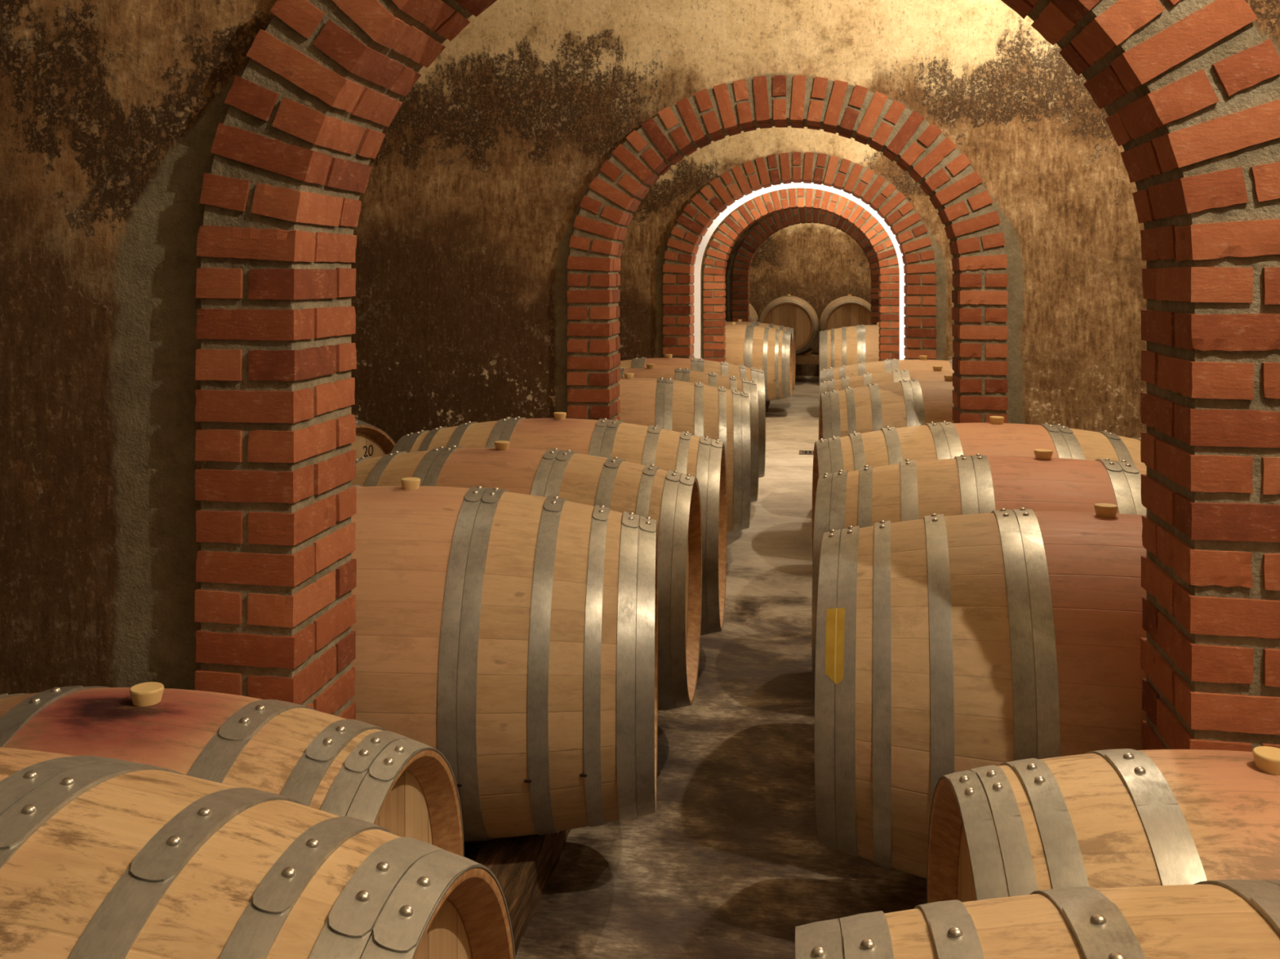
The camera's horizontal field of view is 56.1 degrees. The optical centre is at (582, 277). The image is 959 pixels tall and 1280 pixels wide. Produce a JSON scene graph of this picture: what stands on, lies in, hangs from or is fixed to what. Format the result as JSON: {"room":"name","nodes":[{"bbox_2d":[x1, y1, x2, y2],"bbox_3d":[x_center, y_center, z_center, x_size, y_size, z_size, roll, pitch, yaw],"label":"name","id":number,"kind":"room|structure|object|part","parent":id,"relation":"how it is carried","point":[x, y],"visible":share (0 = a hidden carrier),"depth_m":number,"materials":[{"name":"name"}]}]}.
{"room":"wine cellar","nodes":[
{"label":"wine cellar","id":0,"kind":"room"},
{"bbox_2d":[0,0,1279,694],"bbox_3d":[0.262,-0.410,1.857,5.500,3.300,0.176,0,0,11],"label":"wall partition","id":1,"kind":"structure","parent":0,"point":[111,111],"depth_m":1.97,"materials":[{"name":"paint"}]},
{"bbox_2d":[463,375,926,958],"bbox_3d":[1.100,1.340,6.128,5.900,0.200,18.850,0,0,11],"label":"floor","id":2,"kind":"structure","parent":0,"point":[731,859],"depth_m":2.73,"materials":[{"name":"concrete"}]},
{"bbox_2d":[473,829,572,956],"bbox_3d":[-0.152,1.188,2.343,0.124,0.104,0.945,0,0,11],"label":"timber beam","id":3,"kind":"structure","parent":2,"relation":"on","point":[523,867],"depth_m":2.34,"materials":[{"name":"brown wood"}]},
{"bbox_2d":[351,477,657,842],"bbox_3d":[-0.361,0.785,2.518,1.030,0.724,0.704,0,0,4],"label":"wine barrel","id":4,"kind":"object","parent":3,"relation":"on","point":[512,637],"visible":0.44,"depth_m":2.21,"materials":[{"name":"brown wood"}]},
{"bbox_2d":[195,0,1279,751],"bbox_3d":[0.210,0.244,1.867,1.632,2.010,0.260,0,0,11],"label":"brick arch","id":5,"kind":"object","parent":2,"relation":"on","point":[1188,90],"visible":0.77,"depth_m":1.86,"materials":[{"name":"brick"}]},
{"bbox_2d":[764,400,769,413],"bbox_3d":[1.656,1.184,11.150,0.125,0.112,1.487,0,0,11],"label":"timber beam","id":6,"kind":"structure","parent":2,"relation":"on","point":[767,403],"depth_m":11.10,"materials":[{"name":"brown wood"}]},
{"bbox_2d":[724,322,793,401],"bbox_3d":[1.355,0.765,10.781,1.030,0.724,0.704,0,0,13],"label":"wine barrel","id":7,"kind":"object","parent":6,"relation":"on","point":[768,349],"visible":0.49,"depth_m":10.45,"materials":[{"name":"brown wood"}]},
{"bbox_2d":[725,319,795,389],"bbox_3d":[1.503,0.765,11.485,1.030,0.724,0.704,0,0,13],"label":"wine barrel","id":8,"kind":"object","parent":6,"relation":"on","point":[739,322],"visible":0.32,"depth_m":11.40,"materials":[{"name":"brown wood"}]},
{"bbox_2d":[566,75,1008,423],"bbox_3d":[0.763,0.245,4.617,1.632,2.010,0.259,0,0,11],"label":"brick arch","id":9,"kind":"object","parent":2,"relation":"on","point":[980,295],"visible":0.7,"depth_m":4.51,"materials":[{"name":"brick"}]},
{"bbox_2d":[693,182,905,359],"bbox_3d":[1.392,0.304,7.753,1.374,1.872,0.460,0,0,11],"label":"light","id":10,"kind":"object","parent":2,"relation":"on","point":[696,284],"visible":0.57,"depth_m":7.77,"materials":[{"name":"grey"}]},
{"bbox_2d":[662,151,936,359],"bbox_3d":[1.321,0.245,7.392,1.633,2.010,0.259,0,0,11],"label":"brick arch","id":11,"kind":"object","parent":2,"relation":"on","point":[882,197],"visible":0.7,"depth_m":7.28,"materials":[{"name":"brick"}]},
{"bbox_2d":[703,187,899,362],"bbox_3d":[1.852,0.244,10.172,1.632,2.010,0.259,0,0,11],"label":"brick arch","id":12,"kind":"object","parent":2,"relation":"on","point":[720,248],"visible":0.72,"depth_m":10.07,"materials":[{"name":"brick"}]},
{"bbox_2d":[732,208,879,324],"bbox_3d":[2.442,0.245,12.920,1.632,2.010,0.260,0,0,11],"label":"brick arch","id":13,"kind":"object","parent":2,"relation":"on","point":[762,232],"visible":0.56,"depth_m":12.87,"materials":[{"name":"brick"}]},
{"bbox_2d":[799,450,813,454],"bbox_3d":[1.678,1.238,8.455,0.300,0.005,0.180,0,0,11],"label":"floor drain","id":14,"kind":"object","parent":2,"relation":"on","point":[804,452],"visible":0.34,"depth_m":8.46,"materials":[{"name":"metal"}]},
{"bbox_2d":[795,347,819,364],"bbox_3d":[2.457,1.048,14.350,2.800,0.384,0.650,0,0,11],"label":"rack","id":15,"kind":"object","parent":2,"relation":"on","point":[808,357],"visible":0.02,"depth_m":13.99,"materials":[{"name":"brown wood"}]},
{"bbox_2d":[748,303,759,322],"bbox_3d":[1.769,0.562,14.480,0.704,0.724,1.030,0,0,11],"label":"wine barrel","id":16,"kind":"object","parent":15,"relation":"on","point":[753,316],"visible":0.08,"depth_m":14.17,"materials":[{"name":"brown wood"}]},
{"bbox_2d":[759,293,818,354],"bbox_3d":[2.466,0.562,14.344,0.704,0.724,1.030,0,0,11],"label":"wine barrel","id":17,"kind":"object","parent":15,"relation":"on","point":[795,313],"visible":0.77,"depth_m":13.87,"materials":[{"name":"brown wood"}]},
{"bbox_3d":[2.402,0.961,14.071,2.800,0.109,0.080,0,0,11],"label":"rail","id":18,"kind":"part","parent":15,"relation":"part of","materials":[{"name":"brown wood"}]},
{"bbox_3d":[2.512,0.961,14.630,2.800,0.109,0.080,0,0,11],"label":"rail","id":19,"kind":"part","parent":15,"relation":"part of","materials":[{"name":"brown wood"}]},
{"bbox_2d":[819,294,871,331],"bbox_3d":[3.163,0.562,14.207,0.704,0.724,1.030,0,0,11],"label":"wine barrel","id":20,"kind":"object","parent":15,"relation":"on","point":[849,310],"visible":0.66,"depth_m":13.75,"materials":[{"name":"brown wood"}]},
{"bbox_2d":[700,190,777,359],"bbox_3d":[1.891,-0.410,10.164,5.500,3.300,0.176,0,0,11],"label":"wall partition","id":21,"kind":"structure","parent":0,"point":[703,264],"depth_m":10.24,"materials":[{"name":"paint"}]},
{"bbox_2d":[351,0,1146,443],"bbox_3d":[0.802,-0.410,4.610,5.500,3.300,0.176,0,0,11],"label":"wall partition","id":22,"kind":"structure","parent":0,"point":[478,182],"depth_m":4.65,"materials":[{"name":"paint"}]},
{"bbox_2d":[724,208,791,321],"bbox_3d":[2.432,-0.410,12.922,5.500,3.300,0.176,0,0,11],"label":"wall partition","id":23,"kind":"structure","parent":0,"point":[729,268],"depth_m":12.99,"materials":[{"name":"paint"}]},
{"bbox_2d":[618,125,954,360],"bbox_3d":[1.346,-0.410,7.387,5.500,3.300,0.176,0,0,11],"label":"wall partition","id":24,"kind":"structure","parent":0,"point":[641,304],"depth_m":7.42,"materials":[{"name":"paint"}]},
{"bbox_2d":[748,222,871,376],"bbox_3d":[2.870,-0.410,15.156,5.600,3.300,0.150,0,0,11],"label":"wall","id":25,"kind":"structure","parent":0,"point":[819,264],"depth_m":15.08,"materials":[{"name":"paint"}]},
{"bbox_3d":[-0.354,1.134,0.895,0.108,0.212,0.628,0,0,11],"label":"timber beam","id":26,"kind":"structure","parent":0,"visible":0},
{"bbox_2d":[0,746,515,958],"bbox_3d":[-0.567,0.704,0.950,0.937,0.659,0.641,0,0,10],"label":"wine barrel","id":27,"kind":"object","parent":26,"relation":"on","point":[101,858],"visible":1,"depth_m":0.86,"materials":[{"name":"brown wood"}]},
{"bbox_3d":[-0.382,1.183,1.532,0.108,0.114,0.507,0,0,11],"label":"timber beam","id":28,"kind":"structure","parent":0,"visible":0},
{"bbox_2d":[0,682,463,857],"bbox_3d":[-0.574,0.836,1.578,0.721,0.594,0.575,0,0,12],"label":"wine barrel","id":29,"kind":"object","parent":28,"relation":"on","point":[404,786],"visible":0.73,"depth_m":1.51,"materials":[{"name":"brown wood"}]},
{"bbox_3d":[0.015,1.197,3.167,0.122,0.086,0.668,0,0,11],"label":"timber beam","id":30,"kind":"structure","parent":0,"visible":0},
{"bbox_2d":[351,440,702,711],"bbox_3d":[-0.216,0.802,3.212,1.030,0.724,0.704,0,0,10],"label":"wine barrel","id":31,"kind":"object","parent":30,"relation":"on","point":[670,498],"visible":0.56,"depth_m":3.04,"materials":[{"name":"brown wood"}]},
{"bbox_3d":[0.163,1.207,3.892,0.122,0.066,0.705,0,0,11],"label":"timber beam","id":32,"kind":"structure","parent":0,"visible":0},
{"bbox_2d":[391,412,727,635],"bbox_3d":[-0.074,0.813,3.910,1.057,0.743,0.722,0,0,9],"label":"wine barrel","id":33,"kind":"object","parent":32,"relation":"on","point":[703,458],"visible":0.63,"depth_m":3.75,"materials":[{"name":"brown wood"}]},
{"bbox_3d":[0.436,1.187,5.192,0.123,0.107,0.567,0,0,11],"label":"timber beam","id":34,"kind":"structure","parent":0,"visible":0},
{"bbox_2d":[618,373,751,532],"bbox_3d":[0.202,0.780,5.227,1.030,0.724,0.704,0,0,6],"label":"wine barrel","id":35,"kind":"object","parent":34,"relation":"on","point":[699,409],"visible":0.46,"depth_m":4.96,"materials":[{"name":"brown wood"}]},
{"bbox_3d":[0.565,1.196,5.891,0.123,0.089,0.628,0,0,11],"label":"timber beam","id":36,"kind":"structure","parent":0,"visible":0},
{"bbox_2d":[619,364,759,502],"bbox_3d":[0.334,0.795,5.937,1.040,0.731,0.711,0,0,6],"label":"wine barrel","id":37,"kind":"object","parent":36,"relation":"on","point":[711,379],"visible":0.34,"depth_m":5.77,"materials":[{"name":"brown wood"}]},
{"bbox_3d":[0.707,1.194,6.602,0.123,0.092,0.680,0,0,11],"label":"timber beam","id":38,"kind":"structure","parent":0,"visible":0},
{"bbox_2d":[618,354,765,478],"bbox_3d":[0.476,0.792,6.643,1.040,0.731,0.711,0,0,7],"label":"wine barrel","id":39,"kind":"object","parent":38,"relation":"on","point":[723,368],"visible":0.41,"depth_m":6.48,"materials":[{"name":"brown wood"}]},
{"bbox_3d":[0.391,1.139,0.749,0.108,0.202,0.627,0,0,11],"label":"timber beam","id":40,"kind":"structure","parent":0,"visible":0},
{"bbox_2d":[795,879,1279,958],"bbox_3d":[0.605,0.712,0.699,0.948,0.666,0.648,0,0,10],"label":"wine barrel","id":41,"kind":"object","parent":40,"relation":"on","point":[1218,919],"visible":1,"depth_m":0.79,"materials":[{"name":"brown wood"}]},
{"bbox_3d":[0.964,1.167,1.278,0.109,0.146,0.489,0,0,11],"label":"timber beam","id":42,"kind":"structure","parent":0,"visible":0},
{"bbox_2d":[926,746,1279,903],"bbox_3d":[0.772,0.816,1.341,0.690,0.568,0.550,0,0,8],"label":"wine barrel","id":43,"kind":"object","parent":42,"relation":"on","point":[1107,819],"visible":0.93,"depth_m":1.29,"materials":[{"name":"brown wood"}]},
{"bbox_3d":[0.744,1.188,2.285,0.124,0.104,0.637,0,0,11],"label":"timber beam","id":44,"kind":"structure","parent":0,"visible":0},
{"bbox_2d":[814,502,1146,879],"bbox_3d":[0.970,0.784,2.223,1.030,0.724,0.704,0,0,14],"label":"wine barrel","id":45,"kind":"object","parent":44,"relation":"on","point":[947,645],"visible":0.61,"depth_m":2.04,"materials":[{"name":"brown wood"}]},
{"bbox_3d":[0.897,1.207,2.983,0.124,0.067,0.687,0,0,11],"label":"timber beam","id":46,"kind":"structure","parent":0,"visible":0},
{"bbox_2d":[811,448,1146,711],"bbox_3d":[1.128,0.803,2.936,1.082,0.760,0.739,0,0,14],"label":"wine barrel","id":47,"kind":"object","parent":46,"relation":"on","point":[908,490],"visible":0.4,"depth_m":2.83,"materials":[{"name":"brown wood"}]},
{"bbox_3d":[1.039,1.210,3.729,0.125,0.060,0.728,0,0,11],"label":"timber beam","id":48,"kind":"structure","parent":0,"visible":0},
{"bbox_2d":[812,416,1146,564],"bbox_3d":[1.266,0.808,3.667,1.087,0.764,0.743,0,0,9],"label":"wine barrel","id":49,"kind":"object","parent":48,"relation":"on","point":[887,446],"visible":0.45,"depth_m":3.56,"materials":[{"name":"brown wood"}]},
{"bbox_3d":[1.290,1.184,5.026,0.122,0.111,0.566,0,0,11],"label":"timber beam","id":50,"kind":"structure","parent":0,"visible":0},
{"bbox_2d":[819,375,954,439],"bbox_3d":[1.519,0.773,4.969,1.042,0.733,0.712,0,0,10],"label":"wine barrel","id":51,"kind":"object","parent":50,"relation":"on","point":[871,407],"visible":0.26,"depth_m":4.82,"materials":[{"name":"brown wood"}]},
{"bbox_3d":[1.452,1.209,5.740,0.124,0.062,0.625,0,0,11],"label":"timber beam","id":52,"kind":"structure","parent":0,"visible":0},
{"bbox_2d":[818,365,954,440],"bbox_3d":[1.681,0.804,5.683,1.092,0.767,0.746,0,0,13],"label":"wine barrel","id":53,"kind":"object","parent":52,"relation":"on","point":[937,374],"visible":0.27,"depth_m":5.65,"materials":[{"name":"brown wood"}]},
{"bbox_3d":[1.590,1.205,6.455,0.122,0.071,0.687,0,0,11],"label":"timber beam","id":54,"kind":"structure","parent":0,"visible":0},
{"bbox_2d":[818,355,954,399],"bbox_3d":[1.822,0.799,6.415,1.082,0.760,0.739,0,0,13],"label":"wine barrel","id":55,"kind":"object","parent":54,"relation":"on","point":[922,364],"visible":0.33,"depth_m":6.36,"materials":[{"name":"brown wood"}]},
{"bbox_3d":[2.394,1.184,10.648,0.124,0.112,0.789,0,0,11],"label":"timber beam","id":56,"kind":"structure","parent":0,"visible":0},
{"bbox_2d":[819,322,879,373],"bbox_3d":[2.610,0.760,10.555,1.030,0.724,0.704,0,0,12],"label":"wine barrel","id":57,"kind":"object","parent":56,"relation":"on","point":[849,345],"visible":0.3,"depth_m":10.35,"materials":[{"name":"brown wood"}]},
{"bbox_3d":[-1.071,1.195,4.209,0.125,0.090,0.856,0,0,11],"label":"timber beam","id":58,"kind":"structure","parent":0,"visible":0},
{"bbox_2d":[351,418,395,458],"bbox_3d":[-1.197,0.765,4.239,1.030,0.724,0.704,0,0,30],"label":"wine barrel","id":59,"kind":"object","parent":58,"relation":"on","point":[372,442],"visible":0.06,"depth_m":4.08,"materials":[{"name":"brown wood"}]}
]}

